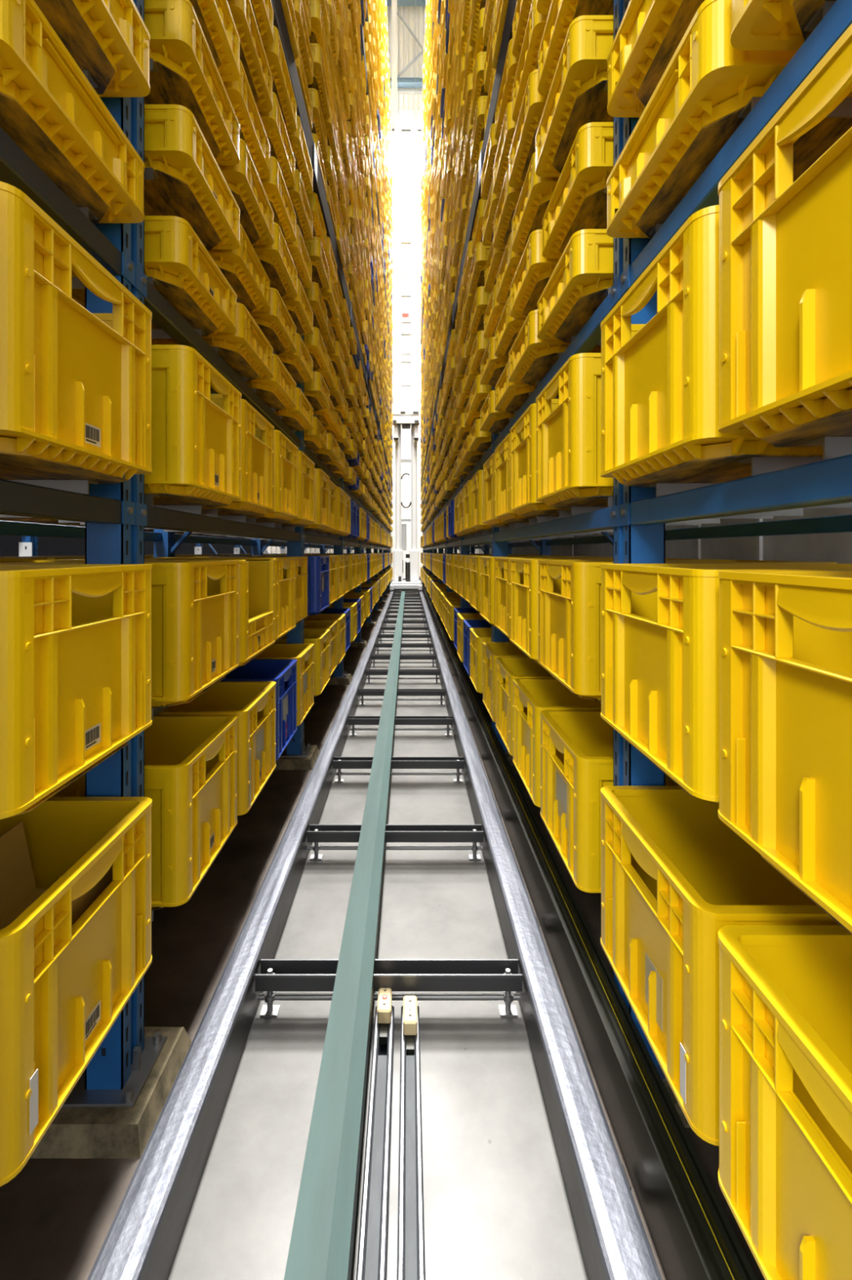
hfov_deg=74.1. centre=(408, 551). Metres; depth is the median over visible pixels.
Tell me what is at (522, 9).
storage bin
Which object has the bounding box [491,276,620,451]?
beam
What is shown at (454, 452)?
storage bin
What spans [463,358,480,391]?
storage bin
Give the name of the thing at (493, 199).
storage bin
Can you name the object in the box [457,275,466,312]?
storage bin
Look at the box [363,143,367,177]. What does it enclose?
storage bin
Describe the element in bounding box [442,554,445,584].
storage bin
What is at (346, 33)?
storage bin
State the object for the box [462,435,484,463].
storage bin
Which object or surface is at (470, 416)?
storage bin
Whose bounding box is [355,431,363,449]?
storage bin
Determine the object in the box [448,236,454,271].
storage bin
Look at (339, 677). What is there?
frame
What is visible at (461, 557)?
storage bin
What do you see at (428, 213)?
beam
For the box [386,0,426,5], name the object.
girder
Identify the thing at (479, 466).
beam
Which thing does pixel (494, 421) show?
storage bin
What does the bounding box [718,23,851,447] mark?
storage bin
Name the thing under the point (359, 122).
storage bin
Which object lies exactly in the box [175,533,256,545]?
beam
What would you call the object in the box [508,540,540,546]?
beam
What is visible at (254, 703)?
storage bin
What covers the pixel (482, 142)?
storage bin
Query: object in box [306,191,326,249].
storage bin
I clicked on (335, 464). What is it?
storage bin
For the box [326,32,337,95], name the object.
storage bin
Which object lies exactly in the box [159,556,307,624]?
storage bin
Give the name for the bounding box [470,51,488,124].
storage bin
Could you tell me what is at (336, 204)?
storage bin
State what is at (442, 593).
storage bin
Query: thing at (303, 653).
storage bin
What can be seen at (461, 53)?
storage bin
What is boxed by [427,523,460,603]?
frame
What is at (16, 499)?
beam
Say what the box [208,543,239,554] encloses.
frame
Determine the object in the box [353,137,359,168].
storage bin
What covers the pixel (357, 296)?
storage bin
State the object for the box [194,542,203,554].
frame
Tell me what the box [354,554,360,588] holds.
storage bin
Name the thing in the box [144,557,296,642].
storage bin
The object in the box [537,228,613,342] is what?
storage bin
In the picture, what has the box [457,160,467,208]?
storage bin
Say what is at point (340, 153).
storage bin
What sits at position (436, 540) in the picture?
storage bin
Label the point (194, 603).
storage bin
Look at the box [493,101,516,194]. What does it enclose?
storage bin
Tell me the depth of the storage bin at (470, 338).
3.70 m
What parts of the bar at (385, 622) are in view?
tie rod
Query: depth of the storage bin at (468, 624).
3.76 m
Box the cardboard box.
[0,821,112,929]
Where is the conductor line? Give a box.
[418,576,757,1279]
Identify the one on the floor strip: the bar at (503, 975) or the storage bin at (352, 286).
the bar at (503, 975)
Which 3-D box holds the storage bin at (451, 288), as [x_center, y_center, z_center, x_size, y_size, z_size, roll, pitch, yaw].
[0.665,-2.420,5.065,0.601,0.120,0.400,0,0,0]
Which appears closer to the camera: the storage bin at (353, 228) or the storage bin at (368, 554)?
the storage bin at (353, 228)
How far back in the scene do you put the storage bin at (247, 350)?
1.76 m
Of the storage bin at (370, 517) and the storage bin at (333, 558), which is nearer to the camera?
the storage bin at (333, 558)
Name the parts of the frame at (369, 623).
post, post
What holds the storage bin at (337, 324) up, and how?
on the frame at (296, 755)
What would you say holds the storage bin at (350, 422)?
on the frame at (339, 677)
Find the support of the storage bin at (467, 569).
on the frame at (499, 548)
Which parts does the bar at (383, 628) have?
tie rod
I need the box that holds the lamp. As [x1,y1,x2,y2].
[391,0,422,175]
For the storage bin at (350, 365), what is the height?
0.120 m
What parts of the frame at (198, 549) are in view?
connector plate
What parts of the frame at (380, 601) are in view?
post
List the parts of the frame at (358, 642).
post, foot plate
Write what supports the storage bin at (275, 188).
on the frame at (113, 1109)
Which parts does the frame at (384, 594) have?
post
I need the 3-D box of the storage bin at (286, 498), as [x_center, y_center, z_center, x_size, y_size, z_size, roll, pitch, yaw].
[-0.772,-0.287,2.255,0.601,0.320,0.400,0,0,0]
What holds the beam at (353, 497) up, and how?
attached to the frame at (339, 677)
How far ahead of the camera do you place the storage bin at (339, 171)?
4.05 m
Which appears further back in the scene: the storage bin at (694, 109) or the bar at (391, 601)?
the bar at (391, 601)
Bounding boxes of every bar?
[255,959,522,1017]
[306,824,484,860]
[333,756,464,782]
[347,715,453,736]
[358,688,445,705]
[365,669,440,683]
[370,654,436,666]
[375,643,433,653]
[378,634,431,643]
[381,626,428,634]
[383,620,426,626]
[385,615,425,620]
[386,610,424,615]
[388,606,423,610]
[389,603,422,606]
[391,597,421,599]
[391,600,421,602]
[392,595,420,597]
[393,593,419,595]
[394,591,418,592]
[395,589,418,591]
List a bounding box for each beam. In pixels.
[0,126,135,286]
[0,479,135,524]
[0,520,161,541]
[134,265,303,449]
[135,502,303,541]
[153,706,169,716]
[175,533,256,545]
[262,540,286,546]
[271,0,315,176]
[302,440,343,488]
[302,533,343,545]
[304,543,322,548]
[312,150,351,318]
[343,484,361,506]
[343,540,361,546]
[350,302,367,383]
[360,0,367,81]
[361,503,371,515]
[361,543,371,548]
[364,375,376,419]
[365,81,376,182]
[371,513,377,522]
[375,414,382,442]
[376,185,382,244]
[382,251,386,294]
[382,439,386,459]
[385,294,388,327]
[423,453,426,471]
[426,213,429,253]
[429,127,435,204]
[429,411,434,443]
[434,35,440,133]
[434,377,442,416]
[437,543,446,548]
[438,502,446,515]
[440,306,455,384]
[445,485,461,505]
[445,540,460,546]
[453,157,481,321]
[460,443,492,488]
[460,533,492,545]
[472,545,484,548]
[480,0,516,182]
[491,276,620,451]
[491,504,620,542]
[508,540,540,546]
[546,534,613,545]
[619,0,851,297]
[619,453,851,525]
[665,514,851,540]
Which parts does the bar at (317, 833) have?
tie rod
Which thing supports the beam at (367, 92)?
attached to the frame at (358, 642)
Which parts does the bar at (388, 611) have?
tie rod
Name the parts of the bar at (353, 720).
tie rod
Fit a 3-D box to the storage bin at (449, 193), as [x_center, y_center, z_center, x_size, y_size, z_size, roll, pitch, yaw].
[0.682,-3.380,5.485,0.601,0.120,0.400,0,0,0]
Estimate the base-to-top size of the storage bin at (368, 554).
0.320 m
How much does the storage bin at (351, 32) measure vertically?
0.120 m
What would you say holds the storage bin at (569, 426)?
on the frame at (632, 544)
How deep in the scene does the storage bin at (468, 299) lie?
3.66 m
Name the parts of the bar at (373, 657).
tie rod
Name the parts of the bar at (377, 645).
tie rod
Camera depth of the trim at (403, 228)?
22.78 m
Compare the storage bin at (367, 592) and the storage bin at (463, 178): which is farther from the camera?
the storage bin at (367, 592)
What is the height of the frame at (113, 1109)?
13.282 m
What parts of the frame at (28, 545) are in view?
connector plate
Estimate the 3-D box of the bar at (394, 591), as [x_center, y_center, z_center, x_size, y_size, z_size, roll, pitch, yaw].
[-0.045,0.994,13.998,0.615,0.037,0.052,0,0,0]
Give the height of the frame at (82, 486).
13.282 m
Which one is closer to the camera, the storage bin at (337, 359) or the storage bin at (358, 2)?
the storage bin at (337, 359)
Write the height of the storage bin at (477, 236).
0.120 m
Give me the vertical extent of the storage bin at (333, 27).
0.120 m
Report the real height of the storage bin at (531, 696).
0.320 m
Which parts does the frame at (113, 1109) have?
foot plate, post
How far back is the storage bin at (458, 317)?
4.54 m
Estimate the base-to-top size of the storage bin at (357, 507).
0.320 m
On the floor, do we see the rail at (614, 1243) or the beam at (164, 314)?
the rail at (614, 1243)
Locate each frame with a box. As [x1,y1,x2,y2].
[0,0,296,1158]
[8,70,97,494]
[18,535,38,556]
[154,240,339,769]
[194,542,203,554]
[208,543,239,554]
[240,545,266,553]
[251,418,359,684]
[266,546,284,553]
[304,457,369,647]
[320,493,377,626]
[343,518,382,613]
[346,511,386,604]
[361,520,391,591]
[363,516,388,596]
[365,524,391,587]
[425,528,457,594]
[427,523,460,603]
[430,518,475,609]
[434,511,489,625]
[440,478,511,646]
[448,479,551,683]
[463,386,613,765]
[497,0,851,1128]
[648,0,851,497]
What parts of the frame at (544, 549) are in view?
post, post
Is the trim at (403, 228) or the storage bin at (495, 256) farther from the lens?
the trim at (403, 228)
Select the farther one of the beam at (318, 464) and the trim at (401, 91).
the trim at (401, 91)
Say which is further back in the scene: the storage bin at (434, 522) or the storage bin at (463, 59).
the storage bin at (434, 522)
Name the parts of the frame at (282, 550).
connector plate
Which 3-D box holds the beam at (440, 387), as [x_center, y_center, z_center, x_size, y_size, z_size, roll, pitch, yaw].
[0.399,-2.022,7.480,0.044,0.145,1.796,0,0,0]
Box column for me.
[391,0,397,579]
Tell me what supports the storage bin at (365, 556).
on the frame at (339, 677)
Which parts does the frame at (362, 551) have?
post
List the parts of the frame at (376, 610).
post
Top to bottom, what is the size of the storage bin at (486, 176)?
0.120 m
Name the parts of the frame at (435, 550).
post, post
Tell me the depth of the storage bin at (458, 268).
4.50 m
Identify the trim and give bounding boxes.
[390,88,422,93]
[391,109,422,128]
[401,182,420,187]
[401,226,421,230]
[401,273,420,278]
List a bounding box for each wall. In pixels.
[0,0,454,560]
[0,534,251,556]
[266,5,454,578]
[457,507,851,563]
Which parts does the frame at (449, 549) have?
post, post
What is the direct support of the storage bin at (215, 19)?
on the frame at (113, 1109)
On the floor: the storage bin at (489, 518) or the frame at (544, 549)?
the frame at (544, 549)
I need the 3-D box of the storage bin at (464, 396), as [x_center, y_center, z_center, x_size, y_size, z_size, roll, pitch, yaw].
[0.673,-1.145,4.105,0.601,0.120,0.400,0,0,0]
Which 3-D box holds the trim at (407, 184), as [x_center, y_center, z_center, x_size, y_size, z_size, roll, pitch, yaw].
[-1.900,-14.893,22.905,7.800,0.085,0.250,0,0,0]
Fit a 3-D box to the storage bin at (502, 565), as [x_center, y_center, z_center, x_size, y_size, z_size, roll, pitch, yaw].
[0.676,0.183,2.305,0.601,0.320,0.400,0,0,0]
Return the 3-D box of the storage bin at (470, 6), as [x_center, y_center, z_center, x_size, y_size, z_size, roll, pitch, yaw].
[0.685,-3.380,3.685,0.601,0.120,0.400,0,0,0]
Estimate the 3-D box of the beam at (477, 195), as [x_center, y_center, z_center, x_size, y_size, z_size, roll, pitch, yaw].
[0.399,-2.022,3.880,0.044,0.145,1.796,0,0,0]
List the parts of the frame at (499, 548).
post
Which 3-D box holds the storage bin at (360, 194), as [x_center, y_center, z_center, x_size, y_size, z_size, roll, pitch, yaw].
[-0.774,-3.620,5.855,0.601,0.120,0.400,0,0,0]
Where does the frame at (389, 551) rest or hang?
on the floor
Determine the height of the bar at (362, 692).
0.105 m
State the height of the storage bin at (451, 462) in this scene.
0.120 m
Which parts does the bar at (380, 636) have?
tie rod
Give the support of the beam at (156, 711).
attached to the frame at (113, 1109)
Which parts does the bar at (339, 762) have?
tie rod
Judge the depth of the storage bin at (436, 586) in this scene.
7.74 m
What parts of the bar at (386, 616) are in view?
tie rod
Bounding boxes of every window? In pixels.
[391,128,420,182]
[401,230,421,273]
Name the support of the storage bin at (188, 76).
on the frame at (113, 1109)
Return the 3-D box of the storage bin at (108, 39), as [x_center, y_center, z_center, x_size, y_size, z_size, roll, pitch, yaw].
[-0.781,-0.905,0.875,0.601,0.120,0.400,0,0,0]
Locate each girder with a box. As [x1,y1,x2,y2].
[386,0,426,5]
[390,77,422,88]
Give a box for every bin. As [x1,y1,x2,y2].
[0,0,144,224]
[0,181,151,484]
[0,560,239,708]
[0,564,151,819]
[0,796,151,1186]
[34,0,150,97]
[52,715,237,910]
[53,558,276,666]
[71,215,236,336]
[144,0,239,165]
[144,104,239,250]
[144,344,241,506]
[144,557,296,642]
[151,302,273,381]
[156,681,275,815]
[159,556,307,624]
[189,0,239,81]
[201,398,274,516]
[208,222,270,312]
[208,555,329,615]
[210,353,296,410]
[218,137,274,244]
[220,658,297,760]
[222,59,270,178]
[227,0,272,111]
[242,555,337,607]
[245,429,298,522]
[249,287,297,355]
[250,0,273,45]
[252,222,297,297]
[253,643,314,726]
[255,386,313,431]
[258,91,295,187]
[260,155,296,242]
[263,25,297,132]
[274,629,329,696]
[276,450,315,526]
[277,333,313,384]
[280,0,298,59]
[281,278,313,335]
[282,554,355,591]
[286,224,312,288]
[287,114,313,193]
[287,168,313,240]
[293,0,313,84]
[294,46,312,130]
[302,0,311,36]
[304,236,329,289]
[304,281,327,329]
[304,326,328,370]
[304,371,329,410]
[304,416,326,450]
[304,468,329,530]
[304,613,346,665]
[304,620,337,676]
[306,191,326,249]
[307,43,330,119]
[308,0,329,79]
[308,88,328,158]
[311,133,327,196]
[313,355,336,389]
[313,398,335,426]
[313,432,338,462]
[314,480,337,533]
[315,446,345,471]
[319,0,330,39]
[319,315,335,354]
[319,553,369,579]
[319,608,351,652]
[320,275,338,319]
[322,145,337,201]
[324,106,339,166]
[324,235,337,283]
[324,411,342,438]
[324,486,345,534]
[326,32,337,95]
[326,67,337,130]
[326,185,337,235]
[326,602,357,643]
[327,0,339,60]
[327,340,345,374]
[328,308,344,342]
[328,376,344,406]
[332,458,349,478]
[333,0,336,18]
[333,196,342,235]
[333,273,342,310]
[333,493,351,536]
[334,59,342,108]
[334,85,343,140]
[334,155,346,204]
[334,395,348,419]
[334,424,351,448]
[334,555,344,601]
[335,0,344,44]
[335,224,346,267]
[336,13,346,76]
[336,122,343,169]
[336,363,349,389]
[339,195,350,235]
[339,297,350,331]
[339,330,350,360]
[340,71,350,119]
[340,129,351,177]
[341,0,343,11]
[341,99,348,142]
[342,4,350,59]
[342,162,349,206]
[342,225,350,264]
[342,264,349,292]
[343,0,349,31]
[343,35,351,90]
[343,382,357,407]
[343,410,356,433]
[343,439,357,459]
[343,466,356,485]
[343,499,356,537]
[343,595,364,627]
[343,598,360,634]
[344,355,355,381]
[344,555,349,595]
[345,326,357,355]
[345,592,366,621]
[346,93,356,138]
[346,120,355,163]
[346,177,356,216]
[346,233,356,268]
[346,262,356,294]
[346,451,359,466]
[346,475,359,490]
[346,504,359,539]
[347,0,356,34]
[347,204,357,242]
[347,589,370,618]
[348,8,355,60]
[348,36,355,84]
[348,64,355,111]
[348,289,355,319]
[348,402,359,417]
[349,149,356,190]
[349,370,361,393]
[350,426,359,441]
[351,347,359,368]
[351,480,363,495]
[352,457,363,472]
[352,507,364,540]
[352,586,372,612]
[353,27,360,73]
[353,53,359,97]
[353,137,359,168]
[353,267,359,288]
[353,285,360,313]
[354,78,359,120]
[354,189,359,216]
[354,237,360,265]
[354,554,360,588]
[355,0,360,48]
[355,0,361,25]
[355,106,359,144]
[355,155,359,193]
[355,208,360,241]
[355,311,359,337]
[355,360,363,382]
[355,408,363,427]
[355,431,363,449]
[356,264,363,284]
[356,311,363,329]
[357,161,363,195]
[357,185,364,217]
[357,386,364,404]
[358,71,363,106]
[358,90,363,128]
[358,115,363,147]
[358,137,364,173]
[358,208,364,240]
[358,233,364,262]
[358,280,364,307]
[359,329,362,351]
[359,511,366,541]
[360,0,364,26]
[360,24,363,61]
[360,48,363,82]
[360,554,363,582]
[360,554,367,583]
[361,54,366,93]
[361,128,365,148]
[361,173,366,197]
[361,514,369,542]
[361,552,386,567]
[361,583,375,605]
[361,585,373,608]
[362,76,367,114]
[362,99,367,135]
[363,0,366,17]
[363,23,365,39]
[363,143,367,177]
[363,582,377,603]
[364,580,379,599]
[366,518,373,542]
[367,516,371,542]
[368,553,371,578]
[369,520,375,543]
[369,553,374,577]
[371,577,382,597]
[372,521,377,543]
[373,524,379,544]
[373,575,384,593]
[375,553,377,574]
[377,524,380,544]
[377,527,382,545]
[378,553,380,571]
[381,528,384,545]
[381,553,382,569]
[382,571,388,585]
[422,533,425,546]
[426,529,431,546]
[428,553,430,569]
[428,576,438,594]
[429,525,431,544]
[430,578,438,598]
[431,580,438,599]
[431,582,444,602]
[432,522,435,543]
[433,553,435,574]
[433,583,446,606]
[434,521,440,543]
[435,518,443,542]
[435,553,437,577]
[435,585,446,608]
[435,586,446,613]
[436,516,440,542]
[437,553,439,577]
[438,553,488,580]
[438,589,456,616]
[439,514,446,542]
[440,592,458,622]
[441,511,450,541]
[441,554,443,581]
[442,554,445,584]
[442,595,460,627]
[444,0,448,29]
[444,107,451,148]
[444,133,450,172]
[444,373,453,395]
[444,507,453,540]
[444,598,460,633]
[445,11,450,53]
[445,57,451,101]
[445,160,451,196]
[445,262,449,291]
[445,319,450,339]
[445,347,454,370]
[445,423,453,443]
[445,554,448,586]
[446,33,450,74]
[446,83,451,114]
[446,185,451,220]
[446,211,451,244]
[446,237,450,266]
[446,294,450,315]
[446,505,457,539]
[447,398,453,418]
[447,450,455,466]
[447,475,457,491]
[448,0,451,13]
[448,0,454,39]
[448,14,454,65]
[448,125,456,168]
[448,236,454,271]
[448,264,457,297]
[448,292,455,322]
[448,328,457,355]
[448,356,457,382]
[448,413,457,433]
[448,500,460,537]
[448,554,520,591]
[448,601,472,641]
[449,42,454,90]
[449,75,453,115]
[449,98,453,141]
[449,181,454,219]
[449,209,454,244]
[449,386,457,407]
[449,440,460,460]
[449,467,460,486]
[450,153,456,193]
[452,41,458,94]
[452,73,458,123]
[452,104,458,152]
[452,229,462,267]
[453,0,458,37]
[453,10,458,64]
[453,168,459,209]
[453,198,460,238]
[453,364,464,391]
[453,395,465,420]
[453,426,465,449]
[453,457,469,479]
[453,493,467,537]
[453,555,460,595]
[453,607,479,649]
[454,144,459,180]
[454,261,459,295]
[454,308,462,333]
[454,333,462,362]
[456,90,464,145]
[456,412,471,439]
[457,0,460,17]
[457,0,463,49]
[457,22,466,81]
[457,55,465,113]
[457,125,466,176]
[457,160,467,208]
[457,194,467,239]
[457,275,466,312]
[457,311,470,343]
[457,343,471,375]
[457,377,471,408]
[457,448,476,471]
[457,487,475,535]
[457,613,484,662]
[458,229,465,269]
[458,555,466,600]
[462,0,470,31]
[462,36,475,100]
[462,72,472,136]
[462,240,473,286]
[462,280,475,321]
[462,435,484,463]
[462,619,491,675]
[463,113,473,171]
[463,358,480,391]
[463,480,481,533]
[464,0,472,63]
[464,190,472,237]
[464,399,480,426]
[464,555,559,603]
[465,155,475,205]
[465,324,476,356]
[468,241,490,293]
[469,0,486,46]
[469,374,491,412]
[469,418,491,452]
[469,627,511,693]
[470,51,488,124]
[470,95,488,164]
[470,285,491,333]
[470,330,489,373]
[470,555,586,613]
[471,198,487,253]
[471,469,491,531]
[472,7,487,84]
[472,140,483,197]
[480,122,498,199]
[480,336,508,386]
[480,390,515,434]
[480,556,613,626]
[482,178,500,245]
[482,641,528,722]
[483,0,496,46]
[483,453,515,527]
[484,0,497,92]
[484,67,496,134]
[484,236,505,292]
[484,284,506,338]
[492,0,508,69]
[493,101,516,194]
[493,167,522,248]
[493,557,613,639]
[494,38,519,140]
[494,296,525,358]
[494,361,537,413]
[494,433,537,523]
[495,657,555,755]
[496,0,498,12]
[496,231,523,302]
[508,68,547,187]
[508,309,601,385]
[509,229,559,318]
[509,558,728,662]
[510,403,571,517]
[511,0,532,57]
[511,0,548,122]
[511,151,559,252]
[512,678,601,807]
[535,14,613,177]
[536,0,551,13]
[536,352,613,508]
[537,0,613,95]
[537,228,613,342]
[537,560,837,702]
[540,710,679,893]
[542,121,613,257]
[600,204,822,487]
[600,563,851,803]
[600,786,840,1146]
[606,0,851,239]
[607,0,705,117]
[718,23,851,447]
[718,570,851,934]
[718,925,851,1279]
[730,0,836,50]
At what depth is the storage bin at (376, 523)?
8.45 m
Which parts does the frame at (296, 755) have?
post, post, foot plate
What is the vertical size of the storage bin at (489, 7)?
0.120 m
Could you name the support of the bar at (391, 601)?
attached to the rail at (614, 1243)
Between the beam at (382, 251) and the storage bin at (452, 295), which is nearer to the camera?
the storage bin at (452, 295)
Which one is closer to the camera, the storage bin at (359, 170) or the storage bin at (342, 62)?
the storage bin at (342, 62)
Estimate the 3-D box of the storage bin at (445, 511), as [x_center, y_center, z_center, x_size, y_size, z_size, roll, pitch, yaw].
[0.683,-0.287,5.905,0.601,0.320,0.400,0,0,0]
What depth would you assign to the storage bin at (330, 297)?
3.60 m
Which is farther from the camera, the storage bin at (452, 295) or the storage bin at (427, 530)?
the storage bin at (427, 530)
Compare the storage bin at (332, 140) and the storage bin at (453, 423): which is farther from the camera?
the storage bin at (453, 423)
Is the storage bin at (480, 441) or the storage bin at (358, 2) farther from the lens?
the storage bin at (358, 2)
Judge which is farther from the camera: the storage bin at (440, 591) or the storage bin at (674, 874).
the storage bin at (440, 591)
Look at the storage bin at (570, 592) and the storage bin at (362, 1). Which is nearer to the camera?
the storage bin at (570, 592)
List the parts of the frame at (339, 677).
post, post, foot plate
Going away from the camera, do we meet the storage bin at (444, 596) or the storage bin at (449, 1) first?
the storage bin at (449, 1)
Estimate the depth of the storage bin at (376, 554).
8.43 m
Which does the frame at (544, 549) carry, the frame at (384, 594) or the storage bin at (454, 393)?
the storage bin at (454, 393)
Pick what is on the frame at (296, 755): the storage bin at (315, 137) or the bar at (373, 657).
the storage bin at (315, 137)
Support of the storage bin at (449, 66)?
on the frame at (544, 549)
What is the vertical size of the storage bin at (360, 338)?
0.120 m
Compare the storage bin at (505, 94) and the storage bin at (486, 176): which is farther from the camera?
the storage bin at (486, 176)
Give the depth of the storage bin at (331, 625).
3.73 m
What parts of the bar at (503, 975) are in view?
tie rod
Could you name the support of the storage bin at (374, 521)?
on the frame at (358, 642)
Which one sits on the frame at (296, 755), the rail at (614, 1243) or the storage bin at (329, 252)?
the storage bin at (329, 252)
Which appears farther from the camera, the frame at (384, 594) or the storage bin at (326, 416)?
the frame at (384, 594)
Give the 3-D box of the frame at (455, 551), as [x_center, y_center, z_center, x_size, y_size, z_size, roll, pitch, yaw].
[0.864,-5.555,14.566,0.842,13.282,1.811,0,0,0]
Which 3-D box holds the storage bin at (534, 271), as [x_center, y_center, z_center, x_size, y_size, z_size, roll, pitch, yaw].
[0.669,-0.905,1.885,0.601,0.120,0.400,0,0,0]
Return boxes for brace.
[397,10,423,49]
[397,49,423,77]
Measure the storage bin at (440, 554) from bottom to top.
0.320 m
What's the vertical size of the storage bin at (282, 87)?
0.120 m
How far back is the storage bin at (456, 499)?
4.54 m
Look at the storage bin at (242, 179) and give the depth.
1.80 m
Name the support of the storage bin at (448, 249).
on the frame at (544, 549)
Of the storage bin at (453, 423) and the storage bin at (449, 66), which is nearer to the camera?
the storage bin at (453, 423)
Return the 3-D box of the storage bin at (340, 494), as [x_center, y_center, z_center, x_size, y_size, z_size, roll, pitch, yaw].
[-0.772,-0.287,4.055,0.601,0.320,0.400,0,0,0]
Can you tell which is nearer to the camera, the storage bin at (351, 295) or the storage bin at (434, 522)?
the storage bin at (351, 295)
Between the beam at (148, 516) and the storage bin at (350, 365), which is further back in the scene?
the storage bin at (350, 365)
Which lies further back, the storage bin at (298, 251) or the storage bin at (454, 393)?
the storage bin at (454, 393)
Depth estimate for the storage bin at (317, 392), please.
3.10 m
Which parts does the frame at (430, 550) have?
post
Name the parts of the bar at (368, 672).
tie rod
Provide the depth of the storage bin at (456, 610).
4.64 m
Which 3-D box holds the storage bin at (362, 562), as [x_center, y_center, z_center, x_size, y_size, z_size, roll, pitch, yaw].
[-0.787,0.183,5.855,0.601,0.320,0.400,0,0,0]
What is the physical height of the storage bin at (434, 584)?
0.320 m
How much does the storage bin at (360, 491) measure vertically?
0.120 m
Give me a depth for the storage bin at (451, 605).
4.90 m
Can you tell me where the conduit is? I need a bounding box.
[756,518,763,559]
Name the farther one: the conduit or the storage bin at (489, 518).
the conduit
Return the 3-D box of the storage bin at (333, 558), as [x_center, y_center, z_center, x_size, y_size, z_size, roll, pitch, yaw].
[-0.780,0.183,3.635,0.601,0.320,0.400,0,0,0]
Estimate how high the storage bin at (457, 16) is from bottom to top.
0.120 m
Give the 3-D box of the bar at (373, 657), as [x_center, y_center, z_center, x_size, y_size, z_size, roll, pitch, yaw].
[-0.045,1.028,5.327,0.615,0.105,0.052,0,0,0]
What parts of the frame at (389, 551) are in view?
post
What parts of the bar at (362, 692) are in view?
tie rod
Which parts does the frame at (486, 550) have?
post, post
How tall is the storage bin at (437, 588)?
0.320 m
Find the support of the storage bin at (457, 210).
on the frame at (499, 548)
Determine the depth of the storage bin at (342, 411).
4.45 m
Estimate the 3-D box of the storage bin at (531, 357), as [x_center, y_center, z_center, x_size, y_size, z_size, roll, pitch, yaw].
[0.664,-0.665,1.885,0.601,0.120,0.400,0,0,0]
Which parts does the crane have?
warning plate, dark plate, drive motor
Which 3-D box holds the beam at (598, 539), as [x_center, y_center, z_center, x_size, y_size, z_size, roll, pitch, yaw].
[1.181,-0.076,3.880,0.049,0.045,1.796,0,0,0]
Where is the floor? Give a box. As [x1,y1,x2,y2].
[0,578,764,1279]
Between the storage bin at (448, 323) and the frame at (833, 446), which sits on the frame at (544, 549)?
the storage bin at (448, 323)
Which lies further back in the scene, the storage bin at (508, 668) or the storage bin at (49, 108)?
the storage bin at (508, 668)
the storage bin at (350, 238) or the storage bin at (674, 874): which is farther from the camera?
the storage bin at (350, 238)
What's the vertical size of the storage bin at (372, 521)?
0.320 m
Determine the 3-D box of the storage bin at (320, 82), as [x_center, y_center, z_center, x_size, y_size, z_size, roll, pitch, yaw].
[-0.769,-2.660,3.215,0.601,0.120,0.400,0,0,0]
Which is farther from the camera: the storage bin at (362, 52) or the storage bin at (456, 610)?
the storage bin at (362, 52)
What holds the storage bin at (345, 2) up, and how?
on the frame at (296, 755)
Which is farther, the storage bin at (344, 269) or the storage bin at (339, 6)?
the storage bin at (344, 269)
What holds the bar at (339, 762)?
on the floor strip
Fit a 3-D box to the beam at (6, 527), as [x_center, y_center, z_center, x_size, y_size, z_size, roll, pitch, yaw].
[-1.286,-0.076,2.030,0.049,0.045,1.796,0,0,0]
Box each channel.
[355,1005,394,1279]
[396,1005,425,1279]
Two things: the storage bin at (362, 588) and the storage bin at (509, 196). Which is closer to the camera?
the storage bin at (509, 196)
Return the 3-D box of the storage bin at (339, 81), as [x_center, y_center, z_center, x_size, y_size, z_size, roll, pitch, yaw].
[-0.792,-3.380,4.055,0.601,0.120,0.400,0,0,0]
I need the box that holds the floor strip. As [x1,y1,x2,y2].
[168,592,587,1279]
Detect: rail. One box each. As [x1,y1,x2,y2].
[87,589,395,1279]
[418,590,662,1279]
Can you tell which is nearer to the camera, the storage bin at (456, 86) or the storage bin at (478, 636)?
the storage bin at (478, 636)
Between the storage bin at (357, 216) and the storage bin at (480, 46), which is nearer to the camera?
the storage bin at (480, 46)
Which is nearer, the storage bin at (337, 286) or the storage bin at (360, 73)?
the storage bin at (337, 286)
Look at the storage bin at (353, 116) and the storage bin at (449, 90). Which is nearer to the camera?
the storage bin at (353, 116)
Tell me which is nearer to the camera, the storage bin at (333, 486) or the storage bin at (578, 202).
the storage bin at (578, 202)
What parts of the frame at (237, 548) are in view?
connector plate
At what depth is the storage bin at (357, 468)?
5.83 m
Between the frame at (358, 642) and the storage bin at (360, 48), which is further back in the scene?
the frame at (358, 642)
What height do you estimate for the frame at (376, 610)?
13.282 m
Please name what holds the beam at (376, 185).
attached to the frame at (369, 623)
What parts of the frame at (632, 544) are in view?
post, foot plate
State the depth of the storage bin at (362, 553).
12.03 m
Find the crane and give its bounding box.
[390,126,422,591]
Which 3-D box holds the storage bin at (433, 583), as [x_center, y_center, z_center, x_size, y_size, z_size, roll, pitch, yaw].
[0.668,0.626,8.665,0.601,0.320,0.400,0,0,0]
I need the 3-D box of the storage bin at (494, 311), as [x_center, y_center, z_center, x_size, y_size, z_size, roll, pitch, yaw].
[0.686,-1.145,2.725,0.601,0.120,0.400,0,0,0]
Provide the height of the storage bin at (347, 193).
0.120 m

